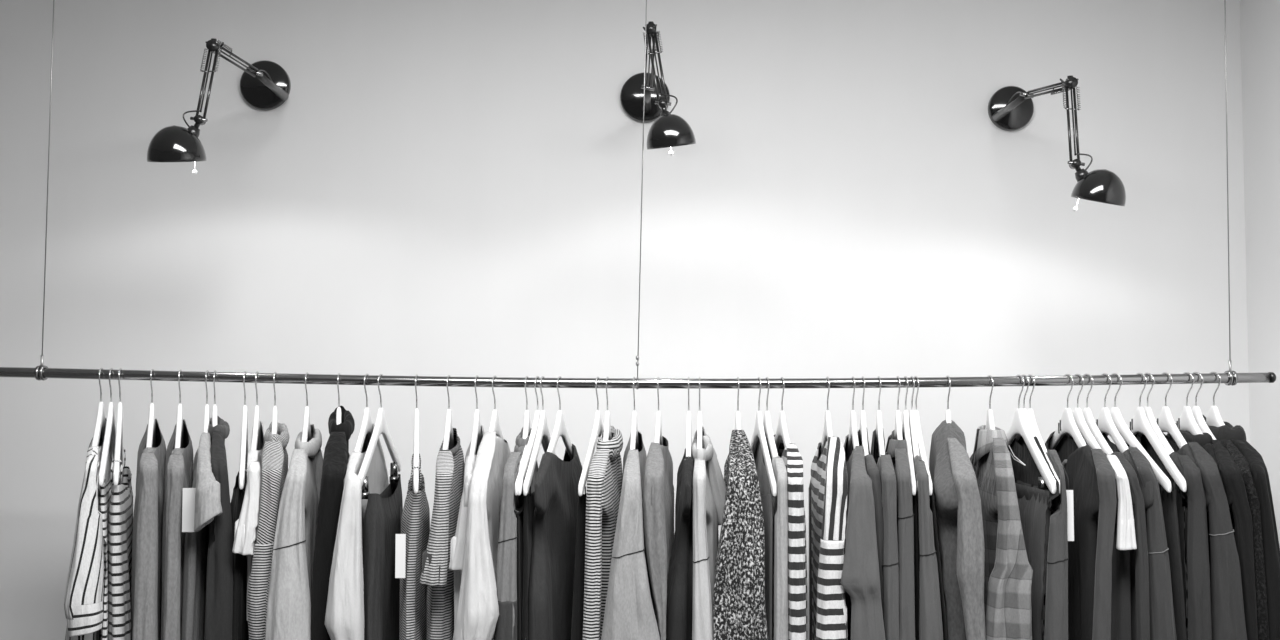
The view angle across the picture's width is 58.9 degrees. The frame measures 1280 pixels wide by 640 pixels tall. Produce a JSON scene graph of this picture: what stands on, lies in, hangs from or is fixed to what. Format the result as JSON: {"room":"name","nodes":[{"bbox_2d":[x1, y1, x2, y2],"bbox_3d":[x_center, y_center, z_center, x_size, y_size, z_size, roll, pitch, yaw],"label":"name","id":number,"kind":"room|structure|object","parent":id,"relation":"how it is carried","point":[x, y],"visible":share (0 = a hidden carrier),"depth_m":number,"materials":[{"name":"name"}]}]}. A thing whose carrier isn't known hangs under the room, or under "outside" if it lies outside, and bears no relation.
{"room":"clothing store","nodes":[
{"label":"clothing store","id":0,"kind":"room"},
{"bbox_2d":[64,418,112,639],"bbox_3d":[-1.049,0.558,2.169,0.071,0.733,0.474,1,-3,-20],"label":"striped shirt","id":1,"kind":"object","parent":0,"point":[83,600],"visible":0.91,"depth_m":1.97,"materials":[{"name":"fabric"}]},
{"bbox_2d":[131,419,165,639],"bbox_3d":[-0.946,0.560,2.179,0.057,0.735,0.467,1,-3,-21],"label":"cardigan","id":2,"kind":"object","parent":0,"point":[146,576],"visible":0.91,"depth_m":1.98,"materials":[{"name":"fabric"}]},
{"bbox_2d":[161,420,195,639],"bbox_3d":[-0.891,0.561,2.181,0.056,0.735,0.462,1,-3,-22],"label":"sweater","id":3,"kind":"object","parent":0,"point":[179,494],"visible":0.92,"depth_m":1.99,"materials":[{"name":"fabric"}]},
{"bbox_2d":[181,433,222,639],"bbox_3d":[-0.846,0.570,2.158,0.063,0.717,0.495,1,-3,-23],"label":"t-shirt","id":4,"kind":"object","parent":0,"point":[207,495],"visible":0.92,"depth_m":2.02,"materials":[{"name":"fabric"}]},
{"bbox_2d":[232,421,264,620],"bbox_3d":[-0.740,0.370,2.189,0.048,0.345,0.463,1,-3,-14],"label":"t-shirt","id":5,"kind":"object","parent":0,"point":[246,526],"visible":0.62,"depth_m":1.98,"materials":[{"name":"fabric"}]},
{"bbox_2d":[265,424,322,639],"bbox_3d":[-0.649,0.568,2.164,0.091,0.731,0.487,1,-3,-13],"label":"sweatshirt","id":6,"kind":"object","parent":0,"point":[289,602],"visible":0.8,"depth_m":1.95,"materials":[{"name":"fabric"}]},
{"bbox_2d":[295,429,321,457],"bbox_3d":[-0.637,0.234,2.178,0.049,0.051,0.237,1,-3,-13],"label":"hood","id":7,"kind":"object","parent":6,"relation":"attached to","point":[312,449],"depth_m":2.10,"materials":[{"name":"fabric"}]},
{"bbox_2d":[309,440,322,500],"bbox_3d":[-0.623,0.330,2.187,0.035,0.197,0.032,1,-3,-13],"label":"shirt","id":8,"kind":"object","parent":6,"relation":"attached to","point":[319,458],"depth_m":2.18,"materials":[{"name":"fabric"}]},
{"bbox_2d":[420,428,464,639],"bbox_3d":[-0.372,0.575,2.179,0.060,0.728,0.462,0,-3,-6],"label":"t-shirt","id":9,"kind":"object","parent":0,"point":[436,574],"visible":0.8,"depth_m":2.01,"materials":[{"name":"fabric"}]},
{"bbox_2d":[449,425,483,627],"bbox_3d":[-0.320,0.573,2.186,0.050,0.735,0.451,0,-3,-3],"label":"t-shirt","id":10,"kind":"object","parent":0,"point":[457,543],"visible":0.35,"depth_m":1.98,"materials":[{"name":"fabric"}]},
{"bbox_2d":[528,444,583,639],"bbox_3d":[-0.152,0.594,2.176,0.056,0.694,0.432,0,-3,7],"label":"shirt","id":11,"kind":"object","parent":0,"point":[551,580],"visible":0.83,"depth_m":2.06,"materials":[{"name":"fabric"}]},
{"bbox_2d":[583,425,622,639],"bbox_3d":[-0.056,0.575,2.180,0.051,0.734,0.456,0,-3,5],"label":"striped shirt","id":12,"kind":"object","parent":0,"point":[604,479],"visible":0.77,"depth_m":1.98,"materials":[{"name":"fabric"}]},
{"bbox_2d":[0,0,1249,639],"bbox_3d":[-0.875,0.426,2.744,4.649,2.850,0.120,0,-3,0],"label":"wall","id":13,"kind":"structure","parent":0,"point":[452,188],"depth_m":2.71,"materials":[{"name":"paint"}]},
{"bbox_2d":[147,38,290,173],"bbox_3d":[-0.889,-0.454,2.445,0.142,0.362,0.555,0,-3,0],"label":"wall lamp","id":14,"kind":"object","parent":13,"relation":"attached to","point":[265,85],"visible":1,"depth_m":2.28,"materials":[{"name":"black metal"}]},
{"bbox_2d":[620,21,695,154],"bbox_3d":[0.032,-0.457,2.445,0.120,0.298,0.566,0,-3,-4],"label":"wall lamp","id":15,"kind":"object","parent":13,"relation":"attached to","point":[668,129],"visible":0.98,"depth_m":2.29,"materials":[{"name":"black metal"}]},
{"bbox_2d":[988,75,1125,210],"bbox_3d":[0.884,-0.387,2.444,0.121,0.373,0.551,0,-3,0],"label":"wall lamp","id":16,"kind":"object","parent":13,"relation":"attached to","point":[1010,108],"visible":1,"depth_m":2.27,"materials":[{"name":"black metal"}]},
{"bbox_2d":[601,431,659,639],"bbox_3d":[-0.005,0.579,2.163,0.124,0.726,0.496,0,-3,2],"label":"sweatshirt","id":17,"kind":"object","parent":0,"point":[629,614],"visible":0.94,"depth_m":1.94,"materials":[{"name":"fabric"}]},
{"bbox_2d":[642,436,673,639],"bbox_3d":[0.037,0.585,2.183,0.054,0.716,0.452,0,-3,4],"label":"sweater","id":18,"kind":"object","parent":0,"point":[658,488],"visible":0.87,"depth_m":1.98,"materials":[{"name":"fabric"}]},
{"bbox_2d":[754,438,787,639],"bbox_3d":[0.248,0.575,2.182,0.032,0.735,0.459,0,-3,1],"label":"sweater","id":19,"kind":"object","parent":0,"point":[780,502],"visible":0.55,"depth_m":1.97,"materials":[{"name":"fabric"}]},
{"bbox_2d":[774,434,806,639],"bbox_3d":[0.280,0.584,2.181,0.048,0.718,0.456,0,-3,-1],"label":"striped shirt","id":20,"kind":"object","parent":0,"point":[797,558],"visible":0.58,"depth_m":1.97,"materials":[{"name":"fabric"}]},
{"bbox_2d":[808,436,847,639],"bbox_3d":[0.358,0.581,2.171,0.066,0.722,0.474,0,-3,8],"label":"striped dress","id":21,"kind":"object","parent":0,"point":[828,485],"visible":0.98,"depth_m":1.97,"materials":[{"name":"fabric"}]},
{"bbox_2d":[840,434,884,639],"bbox_3d":[0.420,0.582,2.166,0.081,0.719,0.487,0,-3,9],"label":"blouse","id":22,"kind":"object","parent":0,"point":[860,578],"visible":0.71,"depth_m":1.95,"materials":[{"name":"fabric"}]},
{"bbox_2d":[857,427,883,620],"bbox_3d":[0.441,0.574,2.185,0.046,0.735,0.450,0,-3,6],"label":"blouse","id":23,"kind":"object","parent":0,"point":[872,470],"visible":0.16,"depth_m":1.99,"materials":[{"name":"fabric"}]},
{"bbox_2d":[929,420,985,639],"bbox_3d":[0.603,0.565,2.173,0.083,0.750,0.467,-1,-3,12],"label":"shirt","id":24,"kind":"object","parent":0,"point":[956,496],"visible":0.82,"depth_m":1.99,"materials":[{"name":"fabric"}]},
{"bbox_2d":[1066,434,1136,639],"bbox_3d":[0.859,0.569,2.178,0.046,0.735,0.463,0,-3,2],"label":"two tone top","id":25,"kind":"object","parent":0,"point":[1124,541],"visible":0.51,"depth_m":2.01,"materials":[{"name":"fabric"}]},
{"bbox_2d":[1102,433,1176,639],"bbox_3d":[0.916,0.572,2.175,0.067,0.728,0.461,0,-3,3],"label":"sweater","id":26,"kind":"object","parent":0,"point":[1162,620],"visible":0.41,"depth_m":1.97,"materials":[{"name":"fabric"}]},
{"bbox_2d":[1240,0,1279,545],"bbox_3d":[1.509,0.347,0.946,0.120,2.850,3.720,0,-3,0],"label":"wall","id":27,"kind":"structure","parent":0,"point":[1259,19],"depth_m":2.63,"materials":[{"name":"paint"}]},
{"bbox_3d":[-0.816,-1.127,1.011,4.769,0.100,3.720,0,-3,0],"label":"ceiling","id":28,"kind":"structure","parent":0,"visible":0},
{"bbox_2d":[636,0,646,388],"bbox_3d":[0.013,-0.444,2.222,0.042,1.158,0.024,0,-3,0],"label":"cable","id":29,"kind":"object","parent":28,"relation":"hanging from","point":[637,356],"visible":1,"depth_m":2.21,"materials":[{"name":"silver metal"}]},
{"bbox_2d":[0,367,1275,388],"bbox_3d":[-0.142,0.110,2.197,2.743,0.047,0.021,0,-3,0],"label":"rail","id":30,"kind":"object","parent":29,"relation":"hanging from","point":[21,372],"visible":0.99,"depth_m":2.19,"materials":[{"name":"silver metal"}]},
{"bbox_2d":[98,368,115,485],"bbox_3d":[-1.025,0.197,2.193,0.011,0.208,0.423,1,-3,-21],"label":"clothes hanger","id":31,"kind":"object","parent":30,"relation":"hanging from","point":[110,431],"visible":0.89,"depth_m":2.13,"materials":[{"name":"white paint"}]},
{"bbox_2d":[99,462,113,639],"bbox_3d":[-1.026,0.606,2.175,0.026,0.639,0.401,1,-3,-23],"label":"camisole","id":32,"kind":"object","parent":31,"relation":"hanging from","point":[105,489],"visible":0.36,"depth_m":2.01,"materials":[{"name":"fabric"}]},
{"bbox_2d":[113,368,123,485],"bbox_3d":[-1.007,0.197,2.193,0.011,0.208,0.423,1,-3,-23],"label":"clothes hanger","id":33,"kind":"object","parent":30,"relation":"hanging from","point":[119,423],"visible":0.97,"depth_m":2.13,"materials":[{"name":"white paint"}]},
{"bbox_2d":[108,447,132,639],"bbox_3d":[-1.001,0.591,2.180,0.047,0.669,0.400,1,-3,-23],"label":"striped shirt","id":34,"kind":"object","parent":33,"relation":"hanging from","point":[120,513],"visible":0.91,"depth_m":2.02,"materials":[{"name":"fabric"}]},
{"bbox_2d":[212,370,216,426],"bbox_3d":[-0.824,0.201,2.193,0.010,0.208,0.423,1,-3,-22],"label":"clothes hanger","id":35,"kind":"object","parent":30,"relation":"hanging from","point":[214,407],"visible":0.31,"depth_m":2.18,"materials":[{"name":"white paint"}]},
{"bbox_2d":[204,416,233,639],"bbox_3d":[-0.812,0.559,2.187,0.052,0.743,0.466,1,-3,-20],"label":"shirt","id":36,"kind":"object","parent":35,"relation":"hanging from","point":[219,579],"visible":0.86,"depth_m":1.99,"materials":[{"name":"fabric"}]},
{"bbox_2d":[239,371,247,489],"bbox_3d":[-0.765,0.203,2.193,0.010,0.208,0.423,1,-3,-18],"label":"clothes hanger","id":37,"kind":"object","parent":30,"relation":"hanging from","point":[244,430],"visible":0.96,"depth_m":2.12,"materials":[{"name":"white paint"}]},
{"bbox_2d":[230,470,248,639],"bbox_3d":[-0.773,0.612,2.173,0.043,0.639,0.403,1,-3,-18],"label":"camisole","id":38,"kind":"object","parent":37,"relation":"hanging from","point":[240,624],"visible":0.42,"depth_m":2.01,"materials":[{"name":"fabric"}]},
{"bbox_2d":[271,372,277,433],"bbox_3d":[-0.707,0.204,2.193,0.010,0.208,0.423,1,-3,-17],"label":"clothes hanger","id":39,"kind":"object","parent":30,"relation":"hanging from","point":[274,411],"visible":0.44,"depth_m":2.18,"materials":[{"name":"white paint"}]},
{"bbox_2d":[247,422,288,639],"bbox_3d":[-0.713,0.566,2.179,0.066,0.733,0.459,1,-3,-17],"label":"shirt","id":40,"kind":"object","parent":39,"relation":"hanging from","point":[274,457],"visible":0.68,"depth_m":1.97,"materials":[{"name":"fabric"}]},
{"bbox_2d":[264,422,288,449],"bbox_3d":[-0.699,0.222,2.181,0.046,0.047,0.198,1,-3,-17],"label":"hood","id":41,"kind":"object","parent":40,"relation":"attached to","point":[282,436],"depth_m":2.12,"materials":[{"name":"fabric"}]},
{"bbox_2d":[336,373,341,424],"bbox_3d":[-0.583,0.207,2.193,0.010,0.208,0.423,1,-3,-14],"label":"clothes hanger","id":42,"kind":"object","parent":30,"relation":"hanging from","point":[338,413],"visible":0.32,"depth_m":2.18,"materials":[{"name":"white paint"}]},
{"bbox_2d":[311,406,354,639],"bbox_3d":[-0.584,0.551,2.181,0.062,0.768,0.462,1,-3,-12],"label":"shirt","id":43,"kind":"object","parent":42,"relation":"hanging from","point":[336,453],"visible":0.7,"depth_m":1.97,"materials":[{"name":"fabric"}]},
{"bbox_2d":[328,406,354,440],"bbox_3d":[-0.576,0.200,2.187,0.050,0.066,0.146,1,-3,-14],"label":"hood","id":44,"kind":"object","parent":43,"relation":"attached to","point":[347,426],"depth_m":2.15,"materials":[{"name":"fabric"}]},
{"bbox_2d":[354,374,372,451],"bbox_3d":[-0.529,0.208,2.193,0.011,0.208,0.423,0,-3,-4],"label":"clothes hanger","id":45,"kind":"object","parent":30,"relation":"hanging from","point":[366,426],"visible":0.5,"depth_m":2.17,"materials":[{"name":"white paint"}]},
{"bbox_2d":[325,423,388,639],"bbox_3d":[-0.523,0.568,2.165,0.067,0.735,0.493,0,-3,-4],"label":"shirt","id":46,"kind":"object","parent":45,"relation":"hanging from","point":[344,617],"visible":0.72,"depth_m":1.95,"materials":[{"name":"fabric"}]},
{"bbox_2d":[358,374,400,498],"bbox_3d":[-0.502,0.216,2.193,0.016,0.224,0.423,0,-3,-2],"label":"clothes hanger","id":47,"kind":"object","parent":30,"relation":"hanging from","point":[380,426],"visible":0.93,"depth_m":2.18,"materials":[{"name":"white paint"}]},
{"bbox_2d":[363,474,405,639],"bbox_3d":[-0.489,0.625,2.167,0.078,0.622,0.411,1,-3,-12],"label":"shirt","id":48,"kind":"object","parent":47,"relation":"hanging from","point":[384,548],"visible":0.84,"depth_m":2.02,"materials":[{"name":"fabric"}]},
{"bbox_2d":[413,375,418,493],"bbox_3d":[-0.433,0.209,2.193,0.010,0.208,0.423,0,-3,-11],"label":"clothes hanger","id":49,"kind":"object","parent":30,"relation":"hanging from","point":[416,413],"visible":0.96,"depth_m":2.08,"materials":[{"name":"white paint"}]},
{"bbox_2d":[399,454,429,639],"bbox_3d":[-0.432,0.604,2.178,0.058,0.668,0.401,0,-3,-11],"label":"camisole","id":50,"kind":"object","parent":49,"relation":"hanging from","point":[415,524],"visible":0.86,"depth_m":2.02,"materials":[{"name":"fabric"}]},
{"bbox_2d":[489,376,504,441],"bbox_3d":[-0.281,0.211,2.193,0.010,0.208,0.423,0,-3,2],"label":"clothes hanger","id":51,"kind":"object","parent":30,"relation":"hanging from","point":[494,424],"visible":0.27,"depth_m":2.18,"materials":[{"name":"white paint"}]},
{"bbox_2d":[453,432,510,639],"bbox_3d":[-0.287,0.575,2.157,0.080,0.729,0.514,0,-3,-1],"label":"shirt","id":52,"kind":"object","parent":51,"relation":"hanging from","point":[477,614],"visible":0.74,"depth_m":1.94,"materials":[{"name":"fabric"}]},
{"bbox_2d":[517,376,530,495],"bbox_3d":[-0.219,0.212,2.193,0.010,0.208,0.423,0,-3,-2],"label":"clothes hanger","id":53,"kind":"object","parent":30,"relation":"hanging from","point":[526,427],"visible":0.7,"depth_m":2.14,"materials":[{"name":"white paint"}]},
{"bbox_2d":[494,427,537,639],"bbox_3d":[-0.229,0.576,2.177,0.052,0.729,0.465,0,-3,2],"label":"shirt","id":54,"kind":"object","parent":53,"relation":"hanging from","point":[506,569],"visible":0.56,"depth_m":1.96,"materials":[{"name":"fabric"}]},
{"bbox_2d":[514,376,546,495],"bbox_3d":[-0.198,0.212,2.193,0.010,0.208,0.423,0,-3,5],"label":"clothes hanger","id":55,"kind":"object","parent":30,"relation":"hanging from","point":[530,444],"visible":0.6,"depth_m":2.12,"materials":[{"name":"white paint"}]},
{"bbox_2d":[516,488,534,639],"bbox_3d":[-0.204,0.622,2.175,0.028,0.639,0.401,0,-3,5],"label":"camisole","id":56,"kind":"object","parent":55,"relation":"hanging from","point":[520,515],"visible":0.25,"depth_m":2.00,"materials":[{"name":"fabric"}]},
{"bbox_2d":[523,376,555,495],"bbox_3d":[-0.188,0.213,2.193,0.010,0.208,0.423,0,-3,3],"label":"clothes hanger","id":57,"kind":"object","parent":30,"relation":"hanging from","point":[543,431],"visible":0.77,"depth_m":2.12,"materials":[{"name":"white paint"}]},
{"bbox_2d":[522,486,535,639],"bbox_3d":[-0.182,0.622,2.173,0.026,0.639,0.401,0,-3,4],"label":"camisole","id":58,"kind":"object","parent":57,"relation":"hanging from","point":[529,499],"visible":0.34,"depth_m":2.00,"materials":[{"name":"fabric"}]},
{"bbox_2d":[578,377,603,495],"bbox_3d":[-0.081,0.213,2.193,0.010,0.208,0.423,0,-3,6],"label":"clothes hanger","id":59,"kind":"object","parent":30,"relation":"hanging from","point":[597,430],"visible":0.7,"depth_m":2.11,"materials":[{"name":"white paint"}]},
{"bbox_2d":[571,486,585,639],"bbox_3d":[-0.090,0.623,2.178,0.041,0.639,0.400,0,-3,6],"label":"camisole","id":60,"kind":"object","parent":59,"relation":"hanging from","point":[579,573],"visible":0.31,"depth_m":2.00,"materials":[{"name":"fabric"}]},
{"bbox_2d":[686,377,691,457],"bbox_3d":[0.094,0.214,2.193,0.010,0.208,0.423,0,-3,3],"label":"clothes hanger","id":61,"kind":"object","parent":30,"relation":"hanging from","point":[688,416],"visible":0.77,"depth_m":2.15,"materials":[{"name":"white paint"}]},
{"bbox_2d":[666,449,693,639],"bbox_3d":[0.075,0.598,2.177,0.062,0.690,0.433,0,-3,3],"label":"dress","id":62,"kind":"object","parent":61,"relation":"hanging from","point":[679,607],"visible":0.82,"depth_m":2.02,"materials":[{"name":"fabric"}]},
{"bbox_2d":[697,377,701,448],"bbox_3d":[0.116,0.214,2.193,0.011,0.208,0.423,0,-3,3],"label":"clothes hanger","id":63,"kind":"object","parent":30,"relation":"hanging from","point":[699,415],"visible":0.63,"depth_m":2.16,"materials":[{"name":"white paint"}]},
{"bbox_2d":[691,427,725,639],"bbox_3d":[0.141,0.575,2.176,0.083,0.735,0.462,0,-3,3],"label":"sweater","id":64,"kind":"object","parent":63,"relation":"hanging from","point":[709,487],"visible":0.91,"depth_m":1.98,"materials":[{"name":"fabric"}]},
{"bbox_2d":[702,436,725,524],"bbox_3d":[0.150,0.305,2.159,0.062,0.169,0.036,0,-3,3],"label":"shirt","id":65,"kind":"object","parent":64,"relation":"attached to","point":[715,478],"depth_m":2.15,"materials":[{"name":"fabric"}]},
{"bbox_2d":[735,377,740,429],"bbox_3d":[0.190,0.214,2.193,0.010,0.208,0.423,0,-3,3],"label":"clothes hanger","id":66,"kind":"object","parent":30,"relation":"hanging from","point":[737,417],"visible":0.36,"depth_m":2.18,"materials":[{"name":"white paint"}]},
{"bbox_2d":[713,430,767,639],"bbox_3d":[0.190,0.576,2.173,0.107,0.734,0.479,0,-3,3],"label":"patterned shirt","id":67,"kind":"object","parent":66,"relation":"hanging from","point":[739,609],"visible":0.99,"depth_m":1.96,"materials":[{"name":"fabric"}]},
{"bbox_2d":[750,377,776,496],"bbox_3d":[0.231,0.214,2.193,0.011,0.208,0.423,0,-3,-2],"label":"clothes hanger","id":68,"kind":"object","parent":30,"relation":"hanging from","point":[758,432],"visible":0.78,"depth_m":2.12,"materials":[{"name":"white paint"}]},
{"bbox_2d":[761,487,773,639],"bbox_3d":[0.224,0.623,2.175,0.030,0.639,0.400,0,-3,0],"label":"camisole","id":69,"kind":"object","parent":68,"relation":"hanging from","point":[767,505],"visible":0.37,"depth_m":2.01,"materials":[{"name":"fabric"}]},
{"bbox_2d":[873,376,884,464],"bbox_3d":[0.463,0.213,2.193,0.011,0.208,0.423,0,-3,9],"label":"clothes hanger","id":70,"kind":"object","parent":30,"relation":"hanging from","point":[879,449],"visible":0.72,"depth_m":2.18,"materials":[{"name":"white paint"}]},
{"bbox_2d":[870,429,898,639],"bbox_3d":[0.466,0.574,2.182,0.039,0.735,0.458,0,-3,9],"label":"long sleeved top","id":71,"kind":"object","parent":70,"relation":"hanging from","point":[884,464],"visible":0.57,"depth_m":1.97,"materials":[{"name":"fabric"}]},
{"bbox_2d":[892,376,902,462],"bbox_3d":[0.500,0.212,2.193,0.011,0.208,0.423,0,-3,10],"label":"clothes hanger","id":72,"kind":"object","parent":30,"relation":"hanging from","point":[898,428],"visible":0.48,"depth_m":2.18,"materials":[{"name":"white paint"}]},
{"bbox_2d":[885,430,914,639],"bbox_3d":[0.492,0.578,2.183,0.040,0.728,0.457,0,-3,9],"label":"blouse","id":73,"kind":"object","parent":72,"relation":"hanging from","point":[895,448],"visible":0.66,"depth_m":1.97,"materials":[{"name":"fabric"}]},
{"bbox_2d":[909,376,919,487],"bbox_3d":[0.527,0.212,2.193,0.010,0.208,0.423,0,-3,10],"label":"clothes hanger","id":74,"kind":"object","parent":30,"relation":"hanging from","point":[913,434],"visible":0.6,"depth_m":2.15,"materials":[{"name":"white paint"}]},
{"bbox_2d":[911,440,942,639],"bbox_3d":[0.543,0.573,2.175,0.049,0.735,0.465,0,-3,10],"label":"long sleeved top","id":75,"kind":"object","parent":74,"relation":"hanging from","point":[930,617],"visible":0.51,"depth_m":1.97,"materials":[{"name":"fabric"}]},
{"bbox_2d":[985,375,994,428],"bbox_3d":[0.678,0.210,2.193,0.011,0.208,0.423,-1,-3,11],"label":"clothes hanger","id":76,"kind":"object","parent":30,"relation":"hanging from","point":[990,419],"visible":0.37,"depth_m":2.18,"materials":[{"name":"white paint"}]},
{"bbox_2d":[970,425,1032,639],"bbox_3d":[0.666,0.573,2.173,0.091,0.732,0.480,0,-3,8],"label":"plaid shirt","id":77,"kind":"object","parent":76,"relation":"hanging from","point":[1008,573],"visible":0.83,"depth_m":1.97,"materials":[{"name":"fabric"}]},
{"bbox_2d":[1006,375,1055,493],"bbox_3d":[0.734,0.218,2.192,0.016,0.224,0.423,0,-3,3],"label":"clothes hanger","id":78,"kind":"object","parent":30,"relation":"hanging from","point":[1018,426],"visible":0.69,"depth_m":2.11,"materials":[{"name":"white paint"}]},
{"bbox_2d":[1015,479,1050,639],"bbox_3d":[0.721,0.624,2.174,0.044,0.628,0.400,0,-3,3],"label":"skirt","id":79,"kind":"object","parent":78,"relation":"hanging from","point":[1035,515],"visible":0.42,"depth_m":2.02,"materials":[{"name":"fabric"}]},
{"bbox_2d":[1015,375,1059,492],"bbox_3d":[0.744,0.209,2.193,0.012,0.208,0.423,0,-3,4],"label":"clothes hanger","id":80,"kind":"object","parent":30,"relation":"hanging from","point":[1025,412],"visible":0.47,"depth_m":2.16,"materials":[{"name":"white paint"}]},
{"bbox_2d":[1008,436,1058,635],"bbox_3d":[0.745,0.579,2.176,0.042,0.719,0.434,0,-3,7],"label":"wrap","id":81,"kind":"object","parent":80,"relation":"hanging from","point":[1025,470],"visible":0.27,"depth_m":2.15,"materials":[{"name":"fabric"}]},
{"bbox_2d":[1027,374,1059,493],"bbox_3d":[0.756,0.209,2.193,0.012,0.208,0.423,0,-3,6],"label":"clothes hanger","id":82,"kind":"object","parent":30,"relation":"hanging from","point":[1030,411],"visible":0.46,"depth_m":2.15,"materials":[{"name":"white paint"}]},
{"bbox_2d":[1044,449,1067,639],"bbox_3d":[0.761,0.575,2.176,0.057,0.726,0.462,0,-3,10],"label":"long sleeved top","id":83,"kind":"object","parent":82,"relation":"hanging from","point":[1056,603],"visible":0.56,"depth_m":1.97,"materials":[{"name":"fabric"}]},
{"bbox_2d":[1048,374,1086,449],"bbox_3d":[0.829,0.208,2.193,0.012,0.208,0.423,0,-3,3],"label":"clothes hanger","id":84,"kind":"object","parent":30,"relation":"hanging from","point":[1067,425],"visible":0.66,"depth_m":2.19,"materials":[{"name":"white paint"}]},
{"bbox_2d":[1045,431,1116,639],"bbox_3d":[0.800,0.579,2.183,0.089,0.717,0.461,0,-3,3],"label":"shirt","id":85,"kind":"object","parent":84,"relation":"hanging from","point":[1090,482],"visible":0.56,"depth_m":2.03,"materials":[{"name":"fabric"}]},
{"bbox_2d":[1082,374,1112,454],"bbox_3d":[0.867,0.208,2.193,0.013,0.208,0.423,0,-3,2],"label":"clothes hanger","id":86,"kind":"object","parent":30,"relation":"hanging from","point":[1087,414],"visible":0.42,"depth_m":2.15,"materials":[{"name":"white paint"}]},
{"bbox_2d":[1082,436,1149,639],"bbox_3d":[0.873,0.570,2.181,0.037,0.733,0.452,0,-3,2],"label":"long sleeved top","id":87,"kind":"object","parent":86,"relation":"hanging from","point":[1141,553],"visible":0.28,"depth_m":1.97,"materials":[{"name":"fabric"}]},
{"bbox_2d":[1105,373,1170,492],"bbox_3d":[0.921,0.207,2.193,0.014,0.208,0.423,0,-3,-1],"label":"clothes hanger","id":88,"kind":"object","parent":30,"relation":"hanging from","point":[1163,480],"visible":0.47,"depth_m":2.12,"materials":[{"name":"white paint"}]},
{"bbox_2d":[1145,485,1185,639],"bbox_3d":[0.933,0.616,2.176,0.046,0.639,0.401,0,-3,-1],"label":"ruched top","id":89,"kind":"object","parent":88,"relation":"hanging from","point":[1168,500],"visible":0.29,"depth_m":2.00,"materials":[{"name":"fabric"}]},
{"bbox_2d":[1122,373,1186,491],"bbox_3d":[0.969,0.206,2.193,0.014,0.208,0.423,0,-3,5],"label":"clothes hanger","id":90,"kind":"object","parent":30,"relation":"hanging from","point":[1139,423],"visible":0.7,"depth_m":2.12,"materials":[{"name":"white paint"}]},
{"bbox_2d":[1174,482,1187,639],"bbox_3d":[0.964,0.615,2.174,0.041,0.639,0.402,0,-3,3],"label":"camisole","id":91,"kind":"object","parent":90,"relation":"hanging from","point":[1182,511],"visible":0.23,"depth_m":2.01,"materials":[{"name":"fabric"}]},
{"bbox_2d":[1139,373,1173,454],"bbox_3d":[0.984,0.206,2.193,0.014,0.208,0.423,0,-3,5],"label":"clothes hanger","id":92,"kind":"object","parent":30,"relation":"hanging from","point":[1148,411],"visible":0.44,"depth_m":2.15,"materials":[{"name":"white paint"}]},
{"bbox_2d":[1127,432,1211,639],"bbox_3d":[0.985,0.567,2.180,0.041,0.735,0.460,0,-3,3],"label":"shirt","id":93,"kind":"object","parent":92,"relation":"hanging from","point":[1199,598],"visible":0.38,"depth_m":1.97,"materials":[{"name":"fabric"}]},
{"bbox_2d":[1156,372,1186,448],"bbox_3d":[1.019,0.205,2.193,0.015,0.208,0.423,0,-3,6],"label":"clothes hanger","id":94,"kind":"object","parent":30,"relation":"hanging from","point":[1165,421],"visible":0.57,"depth_m":2.17,"materials":[{"name":"white paint"}]},
{"bbox_2d":[1163,433,1246,639],"bbox_3d":[1.036,0.574,2.175,0.077,0.719,0.470,0,-3,6],"label":"shirt","id":95,"kind":"object","parent":94,"relation":"hanging from","point":[1227,606],"visible":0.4,"depth_m":1.97,"materials":[{"name":"fabric"}]},
{"bbox_2d":[1171,372,1202,441],"bbox_3d":[1.060,0.205,2.193,0.016,0.208,0.423,0,-3,7],"label":"clothes hanger","id":96,"kind":"object","parent":30,"relation":"hanging from","point":[1186,422],"visible":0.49,"depth_m":2.18,"materials":[{"name":"white paint"}]},
{"bbox_2d":[1166,423,1257,639],"bbox_3d":[1.056,0.568,2.183,0.051,0.732,0.459,0,-3,2],"label":"jacket","id":97,"kind":"object","parent":96,"relation":"hanging from","point":[1230,473],"visible":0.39,"depth_m":1.97,"materials":[{"name":"fabric"}]},
{"bbox_2d":[1191,372,1216,439],"bbox_3d":[1.078,0.204,2.193,0.016,0.208,0.423,0,-3,6],"label":"clothes hanger","id":98,"kind":"object","parent":30,"relation":"hanging from","point":[1196,411],"visible":0.3,"depth_m":2.17,"materials":[{"name":"white paint"}]},
{"bbox_2d":[1220,440,1268,639],"bbox_3d":[1.091,0.575,2.182,0.049,0.716,0.458,0,-3,6],"label":"jacket","id":99,"kind":"object","parent":98,"relation":"hanging from","point":[1239,459],"visible":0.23,"depth_m":1.97,"materials":[{"name":"fabric"}]},
{"bbox_2d":[1205,372,1224,426],"bbox_3d":[1.112,0.204,2.193,0.016,0.208,0.423,0,-3,7],"label":"clothes hanger","id":100,"kind":"object","parent":30,"relation":"hanging from","point":[1213,418],"visible":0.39,"depth_m":2.18,"materials":[{"name":"white paint"}]},
{"bbox_2d":[1203,415,1279,639],"bbox_3d":[1.115,0.559,2.175,0.071,0.747,0.470,0,-3,3],"label":"hooded jacket","id":101,"kind":"object","parent":100,"relation":"hanging from","point":[1236,434],"visible":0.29,"depth_m":1.97,"materials":[{"name":"fabric"}]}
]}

